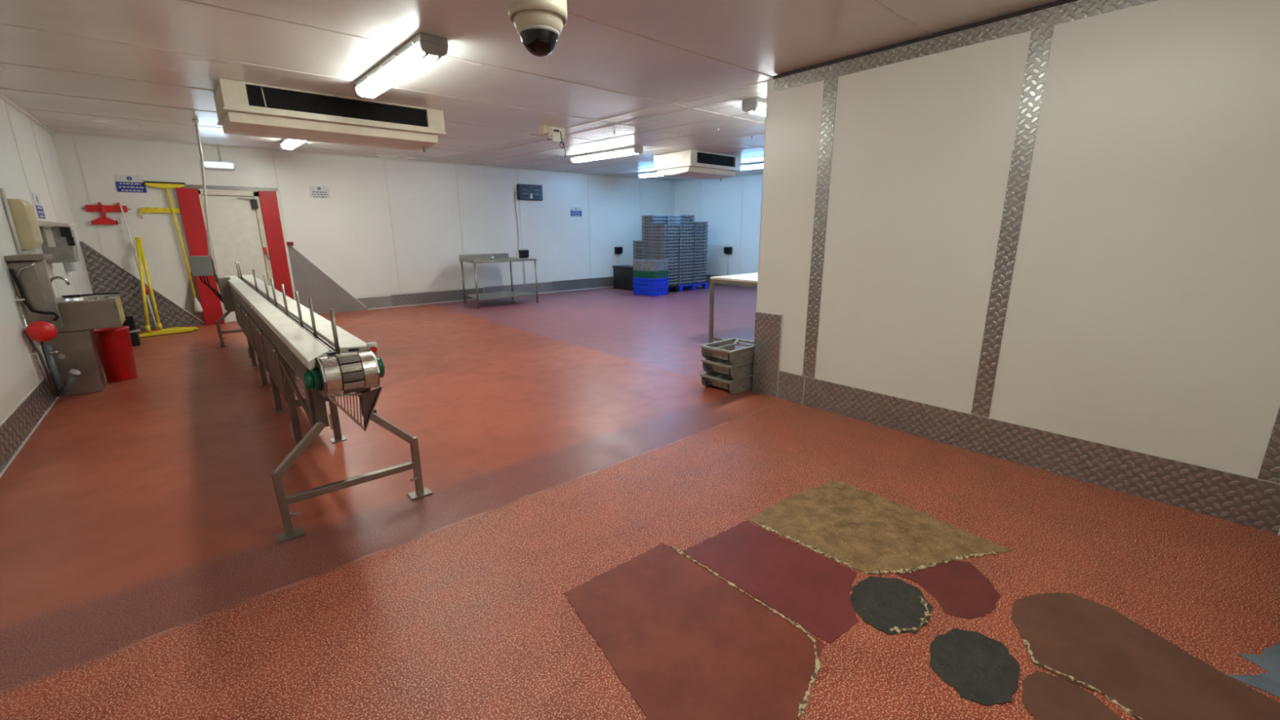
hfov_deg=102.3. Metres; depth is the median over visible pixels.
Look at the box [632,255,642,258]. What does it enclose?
crate
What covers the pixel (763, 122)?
trim
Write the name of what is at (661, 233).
crate
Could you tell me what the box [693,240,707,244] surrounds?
crate
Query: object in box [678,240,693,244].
crate
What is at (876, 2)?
trim
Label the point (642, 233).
crate
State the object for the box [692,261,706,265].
crate
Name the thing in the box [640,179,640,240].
trim
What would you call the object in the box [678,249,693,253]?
crate
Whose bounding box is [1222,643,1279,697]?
floor patch
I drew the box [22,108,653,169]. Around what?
trim
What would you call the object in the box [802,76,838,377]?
trim
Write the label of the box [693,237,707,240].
crate
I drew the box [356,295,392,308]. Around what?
baseboard
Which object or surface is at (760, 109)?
diffuser
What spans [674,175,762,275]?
wall
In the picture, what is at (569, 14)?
trim
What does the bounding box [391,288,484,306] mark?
trim
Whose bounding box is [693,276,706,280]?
crate
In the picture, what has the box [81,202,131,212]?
tool rack
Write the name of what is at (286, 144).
fluorescent light
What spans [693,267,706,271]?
crate
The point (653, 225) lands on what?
crate
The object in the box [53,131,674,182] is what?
trim
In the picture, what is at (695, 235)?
crate
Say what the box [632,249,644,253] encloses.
crate
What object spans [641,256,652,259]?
crate
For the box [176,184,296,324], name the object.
door
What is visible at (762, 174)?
trim
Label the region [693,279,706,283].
crate
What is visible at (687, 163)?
unit
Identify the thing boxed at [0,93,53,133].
trim
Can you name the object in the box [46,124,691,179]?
trim
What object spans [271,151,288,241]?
trim
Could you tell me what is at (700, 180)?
trim
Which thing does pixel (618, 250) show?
wall socket
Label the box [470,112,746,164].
trim
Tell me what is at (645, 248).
crate
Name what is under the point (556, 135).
junction box
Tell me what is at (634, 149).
fluorescent light
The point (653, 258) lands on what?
crate
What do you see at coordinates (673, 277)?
crate
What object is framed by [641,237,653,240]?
crate
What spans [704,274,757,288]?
baseboard
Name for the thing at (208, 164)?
emergency light
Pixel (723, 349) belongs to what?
tray
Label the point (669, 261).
crate
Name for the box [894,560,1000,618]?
floor patch
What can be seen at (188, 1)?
trim
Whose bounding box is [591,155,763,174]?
trim
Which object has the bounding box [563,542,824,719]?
floor patch
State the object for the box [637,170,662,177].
fluorescent light
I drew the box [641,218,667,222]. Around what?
crate
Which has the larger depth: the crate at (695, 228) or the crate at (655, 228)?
the crate at (695, 228)
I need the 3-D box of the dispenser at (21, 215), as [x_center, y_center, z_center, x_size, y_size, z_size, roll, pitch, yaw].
[-5.404,-1.189,4.527,0.120,0.580,0.383,-12,18,-39]
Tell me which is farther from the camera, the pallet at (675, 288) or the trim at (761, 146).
the pallet at (675, 288)
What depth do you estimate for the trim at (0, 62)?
4.43 m
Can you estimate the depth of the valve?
4.15 m
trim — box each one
[0,22,762,147]
[0,62,757,162]
[0,88,761,173]
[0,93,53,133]
[0,253,39,382]
[0,371,58,477]
[4,101,59,297]
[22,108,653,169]
[29,119,77,294]
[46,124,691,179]
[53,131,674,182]
[71,135,103,253]
[80,241,204,330]
[180,0,764,124]
[182,278,189,311]
[184,271,204,322]
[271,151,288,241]
[287,245,367,314]
[291,245,366,307]
[367,276,613,309]
[383,160,400,293]
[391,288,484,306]
[424,79,773,161]
[441,91,766,162]
[454,165,466,287]
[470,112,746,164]
[484,281,552,293]
[496,122,764,167]
[516,169,524,283]
[524,133,764,168]
[552,276,613,291]
[559,146,764,172]
[567,12,773,78]
[587,175,591,278]
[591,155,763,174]
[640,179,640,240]
[674,173,762,182]
[699,180,701,222]
[738,177,743,274]
[751,311,781,397]
[755,87,767,311]
[773,0,1079,79]
[773,48,897,92]
[776,315,804,404]
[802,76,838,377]
[870,0,932,35]
[895,0,1157,62]
[971,24,1054,417]
[1257,406,1279,483]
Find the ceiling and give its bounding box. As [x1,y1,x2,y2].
[0,0,1058,181]
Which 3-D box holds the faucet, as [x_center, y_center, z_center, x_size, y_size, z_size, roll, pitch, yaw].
[-5.162,-0.638,4.594,0.135,0.216,0.023,-12,18,-40]
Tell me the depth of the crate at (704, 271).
12.80 m
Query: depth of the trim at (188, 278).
8.09 m
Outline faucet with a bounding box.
[49,275,70,297]
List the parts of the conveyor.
box lid, leg, panel, panel, leg, panel, leg, foot plate, rail, panel, leg, foot plate, foot plate, leg, leg, guard post, post, plate, leg, foot plate, post, chute plate, plate, leg, foot plate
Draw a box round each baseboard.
[0,373,57,473]
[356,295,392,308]
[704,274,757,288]
[777,370,804,404]
[803,376,1279,533]
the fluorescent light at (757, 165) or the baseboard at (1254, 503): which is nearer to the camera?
the baseboard at (1254, 503)
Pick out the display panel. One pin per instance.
(524, 192)
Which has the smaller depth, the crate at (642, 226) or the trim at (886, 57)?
the trim at (886, 57)
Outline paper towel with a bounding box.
[22,249,41,254]
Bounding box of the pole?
[119,204,158,330]
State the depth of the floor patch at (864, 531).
2.49 m
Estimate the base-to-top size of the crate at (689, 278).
0.074 m
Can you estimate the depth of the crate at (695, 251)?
12.67 m
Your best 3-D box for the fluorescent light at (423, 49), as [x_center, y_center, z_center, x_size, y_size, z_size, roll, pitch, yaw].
[-1.827,-2.143,3.846,0.190,0.122,1.620,-12,19,-39]
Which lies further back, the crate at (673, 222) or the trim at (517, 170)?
the crate at (673, 222)
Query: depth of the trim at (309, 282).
9.25 m
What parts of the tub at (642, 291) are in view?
tub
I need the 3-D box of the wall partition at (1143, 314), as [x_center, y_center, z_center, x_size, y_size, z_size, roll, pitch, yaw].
[4.696,-1.267,5.512,7.070,2.565,3.080,-12,18,-39]
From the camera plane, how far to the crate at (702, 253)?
12.71 m
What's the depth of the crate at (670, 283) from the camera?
12.24 m
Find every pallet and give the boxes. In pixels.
[667,282,708,291]
[667,285,679,292]
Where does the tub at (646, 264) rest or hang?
on the tub at (637, 273)
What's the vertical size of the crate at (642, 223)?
0.074 m
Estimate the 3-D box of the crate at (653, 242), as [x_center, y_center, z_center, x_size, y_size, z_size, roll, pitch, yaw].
[0.595,-2.750,12.097,0.470,0.074,0.420,-12,18,-39]
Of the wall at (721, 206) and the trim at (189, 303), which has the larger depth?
the wall at (721, 206)
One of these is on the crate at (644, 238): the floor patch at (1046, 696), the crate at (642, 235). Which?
the crate at (642, 235)
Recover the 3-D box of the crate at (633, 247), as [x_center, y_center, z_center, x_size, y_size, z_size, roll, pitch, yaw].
[0.142,-2.828,13.047,0.420,0.074,0.500,-12,18,-39]
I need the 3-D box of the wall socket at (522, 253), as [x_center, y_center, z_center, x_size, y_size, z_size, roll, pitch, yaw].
[-2.629,-2.133,11.787,0.210,0.755,0.114,-12,18,-39]
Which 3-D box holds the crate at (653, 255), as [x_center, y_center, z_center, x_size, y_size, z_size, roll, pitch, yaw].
[0.599,-2.462,12.166,0.470,0.074,0.420,-12,18,-39]
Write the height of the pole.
1.840 m
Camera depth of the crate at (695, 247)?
12.65 m
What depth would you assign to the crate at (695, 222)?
12.51 m
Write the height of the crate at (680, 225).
0.074 m
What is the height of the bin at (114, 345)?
0.520 m
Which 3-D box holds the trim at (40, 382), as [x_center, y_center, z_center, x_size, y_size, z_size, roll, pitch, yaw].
[-4.215,0.500,3.469,0.012,0.241,11.160,-12,18,-39]
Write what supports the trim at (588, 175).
attached to the wall at (348, 235)
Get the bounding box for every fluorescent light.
[280,138,305,150]
[354,31,448,98]
[569,145,643,162]
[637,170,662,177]
[741,161,763,169]
[742,97,766,115]
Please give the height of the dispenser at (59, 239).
0.424 m
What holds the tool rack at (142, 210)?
attached to the wall at (348, 235)
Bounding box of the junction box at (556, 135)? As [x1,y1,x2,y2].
[530,124,565,157]
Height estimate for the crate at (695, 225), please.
0.074 m
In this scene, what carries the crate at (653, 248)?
on the crate at (653, 251)
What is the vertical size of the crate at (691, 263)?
0.074 m
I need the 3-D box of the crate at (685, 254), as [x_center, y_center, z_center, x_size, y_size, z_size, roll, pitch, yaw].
[0.991,-2.551,12.510,0.480,0.074,0.420,-12,18,-39]
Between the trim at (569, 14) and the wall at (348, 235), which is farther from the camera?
the wall at (348, 235)
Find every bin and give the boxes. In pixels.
[93,325,137,382]
[612,265,633,290]
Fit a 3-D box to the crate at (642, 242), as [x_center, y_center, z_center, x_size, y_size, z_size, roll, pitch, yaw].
[0.358,-2.843,12.473,0.500,0.074,0.400,-12,18,-39]
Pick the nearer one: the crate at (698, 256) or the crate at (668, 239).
the crate at (668, 239)
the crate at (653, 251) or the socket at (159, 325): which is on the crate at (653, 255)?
the crate at (653, 251)
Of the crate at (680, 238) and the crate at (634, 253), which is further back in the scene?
the crate at (634, 253)
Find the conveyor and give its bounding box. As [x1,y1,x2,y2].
[188,255,432,544]
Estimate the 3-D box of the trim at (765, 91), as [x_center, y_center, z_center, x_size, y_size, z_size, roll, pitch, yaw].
[-1.312,-3.114,7.278,0.014,0.164,8.020,-12,18,-39]
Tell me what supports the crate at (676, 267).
on the crate at (677, 270)
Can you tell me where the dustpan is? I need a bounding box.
[121,315,141,346]
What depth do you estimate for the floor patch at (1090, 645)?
1.73 m
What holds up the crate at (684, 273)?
on the crate at (691, 275)
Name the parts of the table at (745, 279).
leg, rail, frame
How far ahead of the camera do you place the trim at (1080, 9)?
2.88 m
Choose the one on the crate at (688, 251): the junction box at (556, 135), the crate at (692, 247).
the crate at (692, 247)
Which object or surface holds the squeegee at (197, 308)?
hanging from the tool rack at (142, 210)
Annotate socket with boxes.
[145,325,151,333]
[156,323,162,330]
[519,249,528,283]
[614,246,622,265]
[724,246,732,275]
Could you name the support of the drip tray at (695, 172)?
on the unit at (687, 163)
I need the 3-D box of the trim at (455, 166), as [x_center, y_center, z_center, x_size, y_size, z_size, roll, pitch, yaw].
[-3.723,-2.743,10.734,0.028,2.464,0.003,-12,18,-39]
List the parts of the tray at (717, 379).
plate, plate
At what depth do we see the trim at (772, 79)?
5.32 m
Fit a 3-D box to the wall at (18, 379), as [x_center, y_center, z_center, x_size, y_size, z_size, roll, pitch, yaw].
[-4.233,-0.820,3.062,0.100,3.000,11.260,-12,18,-39]
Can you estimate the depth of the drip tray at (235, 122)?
4.94 m
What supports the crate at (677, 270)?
on the crate at (674, 273)
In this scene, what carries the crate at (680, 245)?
on the crate at (692, 247)
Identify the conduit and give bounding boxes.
[191,119,211,255]
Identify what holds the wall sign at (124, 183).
attached to the wall at (348, 235)
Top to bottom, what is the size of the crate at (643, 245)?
0.074 m
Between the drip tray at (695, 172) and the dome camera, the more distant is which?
the drip tray at (695, 172)
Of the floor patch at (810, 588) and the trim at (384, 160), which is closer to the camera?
the floor patch at (810, 588)
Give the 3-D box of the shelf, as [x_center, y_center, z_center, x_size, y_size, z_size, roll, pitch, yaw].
[-5.057,-0.851,4.274,0.210,0.042,0.430,-12,18,-40]
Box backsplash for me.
[458,253,508,258]
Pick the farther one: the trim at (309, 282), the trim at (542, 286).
the trim at (542, 286)
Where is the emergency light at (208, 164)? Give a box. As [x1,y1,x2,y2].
[203,146,235,170]
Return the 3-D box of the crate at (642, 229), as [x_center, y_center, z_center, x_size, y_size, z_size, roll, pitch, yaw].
[0.354,-3.130,12.402,0.500,0.074,0.400,-12,18,-39]
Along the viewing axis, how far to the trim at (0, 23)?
3.96 m
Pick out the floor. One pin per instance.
(565, 437)
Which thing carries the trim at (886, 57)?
attached to the wall partition at (1143, 314)
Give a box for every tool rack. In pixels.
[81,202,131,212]
[139,207,180,218]
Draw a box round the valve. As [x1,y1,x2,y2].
[23,320,57,394]
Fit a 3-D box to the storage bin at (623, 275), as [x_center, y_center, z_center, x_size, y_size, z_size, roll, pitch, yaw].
[-0.259,-2.076,12.994,0.470,0.570,0.830,-12,18,-39]
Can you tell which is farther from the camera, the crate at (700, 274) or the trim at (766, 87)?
the crate at (700, 274)
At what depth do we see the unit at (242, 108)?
4.84 m
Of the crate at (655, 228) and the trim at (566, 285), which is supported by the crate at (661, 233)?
the crate at (655, 228)
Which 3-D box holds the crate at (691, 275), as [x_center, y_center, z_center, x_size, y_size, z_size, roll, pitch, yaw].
[0.993,-2.048,12.635,0.480,0.074,0.420,-12,18,-39]
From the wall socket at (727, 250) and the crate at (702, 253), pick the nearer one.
the crate at (702, 253)
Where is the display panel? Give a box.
[514,183,542,253]
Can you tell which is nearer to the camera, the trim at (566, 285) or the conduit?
the conduit
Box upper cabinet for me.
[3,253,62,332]
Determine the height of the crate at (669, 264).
0.074 m
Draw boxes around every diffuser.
[639,173,662,177]
[750,102,765,115]
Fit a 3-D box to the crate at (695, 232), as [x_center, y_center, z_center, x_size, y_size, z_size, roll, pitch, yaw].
[1.363,-3.139,12.717,0.460,0.074,0.420,-12,18,-39]
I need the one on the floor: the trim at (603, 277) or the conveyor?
the conveyor
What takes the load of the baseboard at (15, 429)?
attached to the wall at (18, 379)
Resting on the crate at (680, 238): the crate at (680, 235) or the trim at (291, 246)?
the crate at (680, 235)
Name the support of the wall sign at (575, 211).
attached to the wall at (348, 235)
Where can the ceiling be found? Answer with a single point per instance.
(770, 37)
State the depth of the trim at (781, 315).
4.39 m
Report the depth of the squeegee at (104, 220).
7.33 m
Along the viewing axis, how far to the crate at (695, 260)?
12.72 m
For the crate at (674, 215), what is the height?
0.074 m
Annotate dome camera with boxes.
[507,0,567,57]
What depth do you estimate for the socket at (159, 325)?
7.51 m
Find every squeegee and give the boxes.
[91,204,118,224]
[134,237,192,337]
[137,237,197,332]
[143,181,202,312]
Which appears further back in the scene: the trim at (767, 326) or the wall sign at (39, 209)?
the wall sign at (39, 209)
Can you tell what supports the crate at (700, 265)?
on the crate at (697, 268)
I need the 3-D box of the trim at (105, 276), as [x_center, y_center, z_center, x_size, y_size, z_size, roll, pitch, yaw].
[-7.448,-1.120,7.789,1.156,1.330,0.005,-12,18,-39]
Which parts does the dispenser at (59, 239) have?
slanted lid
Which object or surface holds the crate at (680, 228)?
on the crate at (680, 232)
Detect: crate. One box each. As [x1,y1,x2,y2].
[632,240,641,244]
[632,244,643,246]
[632,246,644,249]
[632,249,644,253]
[632,252,642,255]
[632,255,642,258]
[641,214,667,218]
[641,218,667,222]
[641,222,667,225]
[641,225,654,228]
[641,228,653,231]
[641,231,657,234]
[641,234,654,237]
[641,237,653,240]
[641,240,652,244]
[641,244,652,247]
[641,247,652,250]
[641,250,652,253]
[641,253,652,257]
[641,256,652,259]
[652,224,679,227]
[652,227,679,231]
[652,231,679,235]
[652,234,679,238]
[652,237,679,241]
[652,240,679,244]
[652,244,679,248]
[652,247,679,251]
[652,250,679,254]
[652,253,678,257]
[652,257,678,260]
[667,214,694,218]
[667,217,694,222]
[667,221,694,224]
[667,275,678,279]
[667,279,678,283]
[667,282,678,286]
[668,260,678,263]
[668,263,678,266]
[668,266,678,270]
[668,269,678,273]
[668,272,678,276]
[675,262,693,266]
[675,268,693,272]
[675,274,693,279]
[675,277,693,281]
[675,280,693,284]
[676,265,693,269]
[677,224,694,227]
[677,234,693,237]
[678,227,694,231]
[678,231,694,234]
[678,237,693,240]
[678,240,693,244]
[678,244,693,247]
[678,246,693,250]
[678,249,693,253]
[678,253,693,257]
[678,256,693,260]
[678,259,693,262]
[678,271,693,275]
[690,270,706,274]
[691,243,707,246]
[691,246,707,249]
[691,249,707,253]
[691,252,707,256]
[691,255,706,258]
[691,258,706,262]
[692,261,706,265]
[692,264,706,268]
[692,273,706,277]
[693,221,708,224]
[693,224,708,227]
[693,227,707,231]
[693,231,707,234]
[693,234,707,237]
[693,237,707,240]
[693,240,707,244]
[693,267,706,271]
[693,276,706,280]
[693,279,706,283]
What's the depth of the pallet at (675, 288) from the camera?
12.32 m
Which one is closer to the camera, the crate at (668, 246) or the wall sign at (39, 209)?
the wall sign at (39, 209)
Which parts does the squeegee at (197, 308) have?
rubber blade, handle, handle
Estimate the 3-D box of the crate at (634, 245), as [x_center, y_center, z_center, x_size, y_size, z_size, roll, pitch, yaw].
[0.141,-2.901,13.032,0.420,0.074,0.500,-12,18,-39]
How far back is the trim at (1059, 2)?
3.20 m
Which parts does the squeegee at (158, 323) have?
handle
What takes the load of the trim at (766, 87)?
attached to the wall partition at (1143, 314)
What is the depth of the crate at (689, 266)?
12.43 m
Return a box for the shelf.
[3,253,53,261]
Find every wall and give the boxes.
[0,98,93,424]
[51,133,674,322]
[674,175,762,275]
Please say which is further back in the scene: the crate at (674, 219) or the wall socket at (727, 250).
the wall socket at (727, 250)
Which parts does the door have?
header plate, frame, handle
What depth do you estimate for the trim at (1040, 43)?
3.03 m
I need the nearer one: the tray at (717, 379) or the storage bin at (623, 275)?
the tray at (717, 379)
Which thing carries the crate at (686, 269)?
on the crate at (684, 273)
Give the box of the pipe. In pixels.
[14,295,80,397]
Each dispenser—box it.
[0,188,43,254]
[37,220,79,262]
[62,262,76,271]
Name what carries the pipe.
attached to the wall at (18, 379)
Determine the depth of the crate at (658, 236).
11.94 m
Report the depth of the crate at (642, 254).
12.41 m
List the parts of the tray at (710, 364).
plate, plate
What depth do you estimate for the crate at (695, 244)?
12.65 m
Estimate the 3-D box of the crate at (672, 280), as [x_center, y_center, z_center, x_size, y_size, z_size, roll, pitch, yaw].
[0.604,-1.889,12.313,0.470,0.074,0.420,-12,18,-39]
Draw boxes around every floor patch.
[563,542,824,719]
[682,520,857,644]
[746,480,1011,575]
[849,575,933,635]
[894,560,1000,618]
[928,628,1020,706]
[1010,592,1279,719]
[1022,670,1121,719]
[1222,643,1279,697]
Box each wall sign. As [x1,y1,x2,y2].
[31,191,45,218]
[113,173,146,192]
[308,185,329,198]
[570,206,582,216]
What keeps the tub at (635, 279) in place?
on the tub at (642, 291)
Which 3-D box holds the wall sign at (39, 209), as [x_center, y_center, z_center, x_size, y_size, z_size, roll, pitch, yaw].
[-6.348,-1.629,5.446,0.008,0.260,0.360,-12,18,-39]
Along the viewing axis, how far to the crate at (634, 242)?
12.95 m
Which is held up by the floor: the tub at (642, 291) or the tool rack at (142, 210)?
the tub at (642, 291)
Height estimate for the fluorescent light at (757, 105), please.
0.122 m
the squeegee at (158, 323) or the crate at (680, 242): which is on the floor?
the squeegee at (158, 323)
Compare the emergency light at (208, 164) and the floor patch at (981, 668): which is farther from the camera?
the emergency light at (208, 164)
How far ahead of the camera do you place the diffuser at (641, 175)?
11.81 m
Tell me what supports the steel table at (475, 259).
on the floor
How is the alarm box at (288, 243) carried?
attached to the wall at (348, 235)
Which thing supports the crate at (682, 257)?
on the crate at (681, 260)
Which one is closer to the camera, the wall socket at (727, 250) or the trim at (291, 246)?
the trim at (291, 246)
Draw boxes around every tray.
[222,111,438,151]
[657,166,736,179]
[699,337,754,364]
[699,370,752,394]
[701,356,753,379]
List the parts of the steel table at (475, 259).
leg, leg, leg, leg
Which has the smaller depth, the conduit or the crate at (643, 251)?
the conduit
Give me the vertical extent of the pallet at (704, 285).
0.150 m
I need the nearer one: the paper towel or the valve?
the valve
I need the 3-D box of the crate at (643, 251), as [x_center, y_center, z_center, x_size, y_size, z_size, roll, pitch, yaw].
[0.362,-2.627,12.526,0.500,0.074,0.400,-12,18,-39]
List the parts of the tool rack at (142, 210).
rail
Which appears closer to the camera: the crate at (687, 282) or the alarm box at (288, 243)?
the alarm box at (288, 243)
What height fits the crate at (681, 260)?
0.074 m
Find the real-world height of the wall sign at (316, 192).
0.200 m
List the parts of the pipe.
valve handle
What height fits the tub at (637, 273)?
0.160 m
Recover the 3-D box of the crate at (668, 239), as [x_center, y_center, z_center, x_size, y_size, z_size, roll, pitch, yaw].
[0.595,-2.822,12.077,0.470,0.074,0.420,-12,18,-39]
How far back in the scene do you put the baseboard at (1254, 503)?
3.00 m
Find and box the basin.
[41,275,125,397]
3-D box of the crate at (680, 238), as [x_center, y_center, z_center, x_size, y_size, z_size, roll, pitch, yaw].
[0.987,-2.910,12.421,0.480,0.074,0.420,-12,18,-39]
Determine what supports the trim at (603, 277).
attached to the wall at (348, 235)
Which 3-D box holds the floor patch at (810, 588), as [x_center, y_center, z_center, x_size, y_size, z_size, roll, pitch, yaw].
[0.604,0.902,2.226,0.455,0.003,0.742,-12,18,-39]
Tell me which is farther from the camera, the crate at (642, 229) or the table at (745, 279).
the crate at (642, 229)
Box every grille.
[245,86,428,125]
[697,152,735,165]
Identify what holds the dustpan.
on the floor
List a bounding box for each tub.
[632,258,668,271]
[632,270,668,278]
[632,277,668,282]
[632,280,668,296]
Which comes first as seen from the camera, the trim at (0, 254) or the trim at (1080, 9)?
the trim at (1080, 9)
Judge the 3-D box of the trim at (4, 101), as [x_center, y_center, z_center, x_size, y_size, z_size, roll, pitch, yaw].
[-6.184,-1.335,5.323,0.003,2.438,0.028,-12,18,-39]
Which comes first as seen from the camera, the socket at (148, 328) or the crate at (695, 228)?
the socket at (148, 328)
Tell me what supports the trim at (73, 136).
attached to the wall at (348, 235)
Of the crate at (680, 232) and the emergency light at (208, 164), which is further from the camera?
the crate at (680, 232)
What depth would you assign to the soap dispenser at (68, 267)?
6.04 m
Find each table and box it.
[458,253,538,309]
[708,272,757,346]
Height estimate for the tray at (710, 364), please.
0.135 m
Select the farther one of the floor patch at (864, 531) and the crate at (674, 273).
the crate at (674, 273)
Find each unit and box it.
[213,78,446,151]
[653,150,742,181]
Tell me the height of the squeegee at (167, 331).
1.380 m
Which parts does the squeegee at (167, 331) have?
handle, rubber blade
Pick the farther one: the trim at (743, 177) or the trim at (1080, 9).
the trim at (743, 177)
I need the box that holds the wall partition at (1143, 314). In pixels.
[756,0,1279,478]
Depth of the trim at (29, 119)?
6.06 m
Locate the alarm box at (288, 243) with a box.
[286,241,293,245]
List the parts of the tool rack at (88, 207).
rail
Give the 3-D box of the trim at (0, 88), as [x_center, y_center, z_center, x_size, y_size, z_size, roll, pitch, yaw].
[-1.369,-3.390,8.319,11.670,0.004,0.018,-12,18,-39]
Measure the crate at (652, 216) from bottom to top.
0.074 m
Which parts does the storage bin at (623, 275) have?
lid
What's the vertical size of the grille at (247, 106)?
0.167 m
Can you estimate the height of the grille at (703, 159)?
0.167 m
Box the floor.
[0,284,1279,719]
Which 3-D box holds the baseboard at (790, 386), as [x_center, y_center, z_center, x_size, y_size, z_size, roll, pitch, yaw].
[1.266,0.229,4.403,0.004,0.245,0.295,-12,18,-39]
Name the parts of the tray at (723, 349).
plate, plate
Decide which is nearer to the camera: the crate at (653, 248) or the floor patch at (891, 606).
the floor patch at (891, 606)

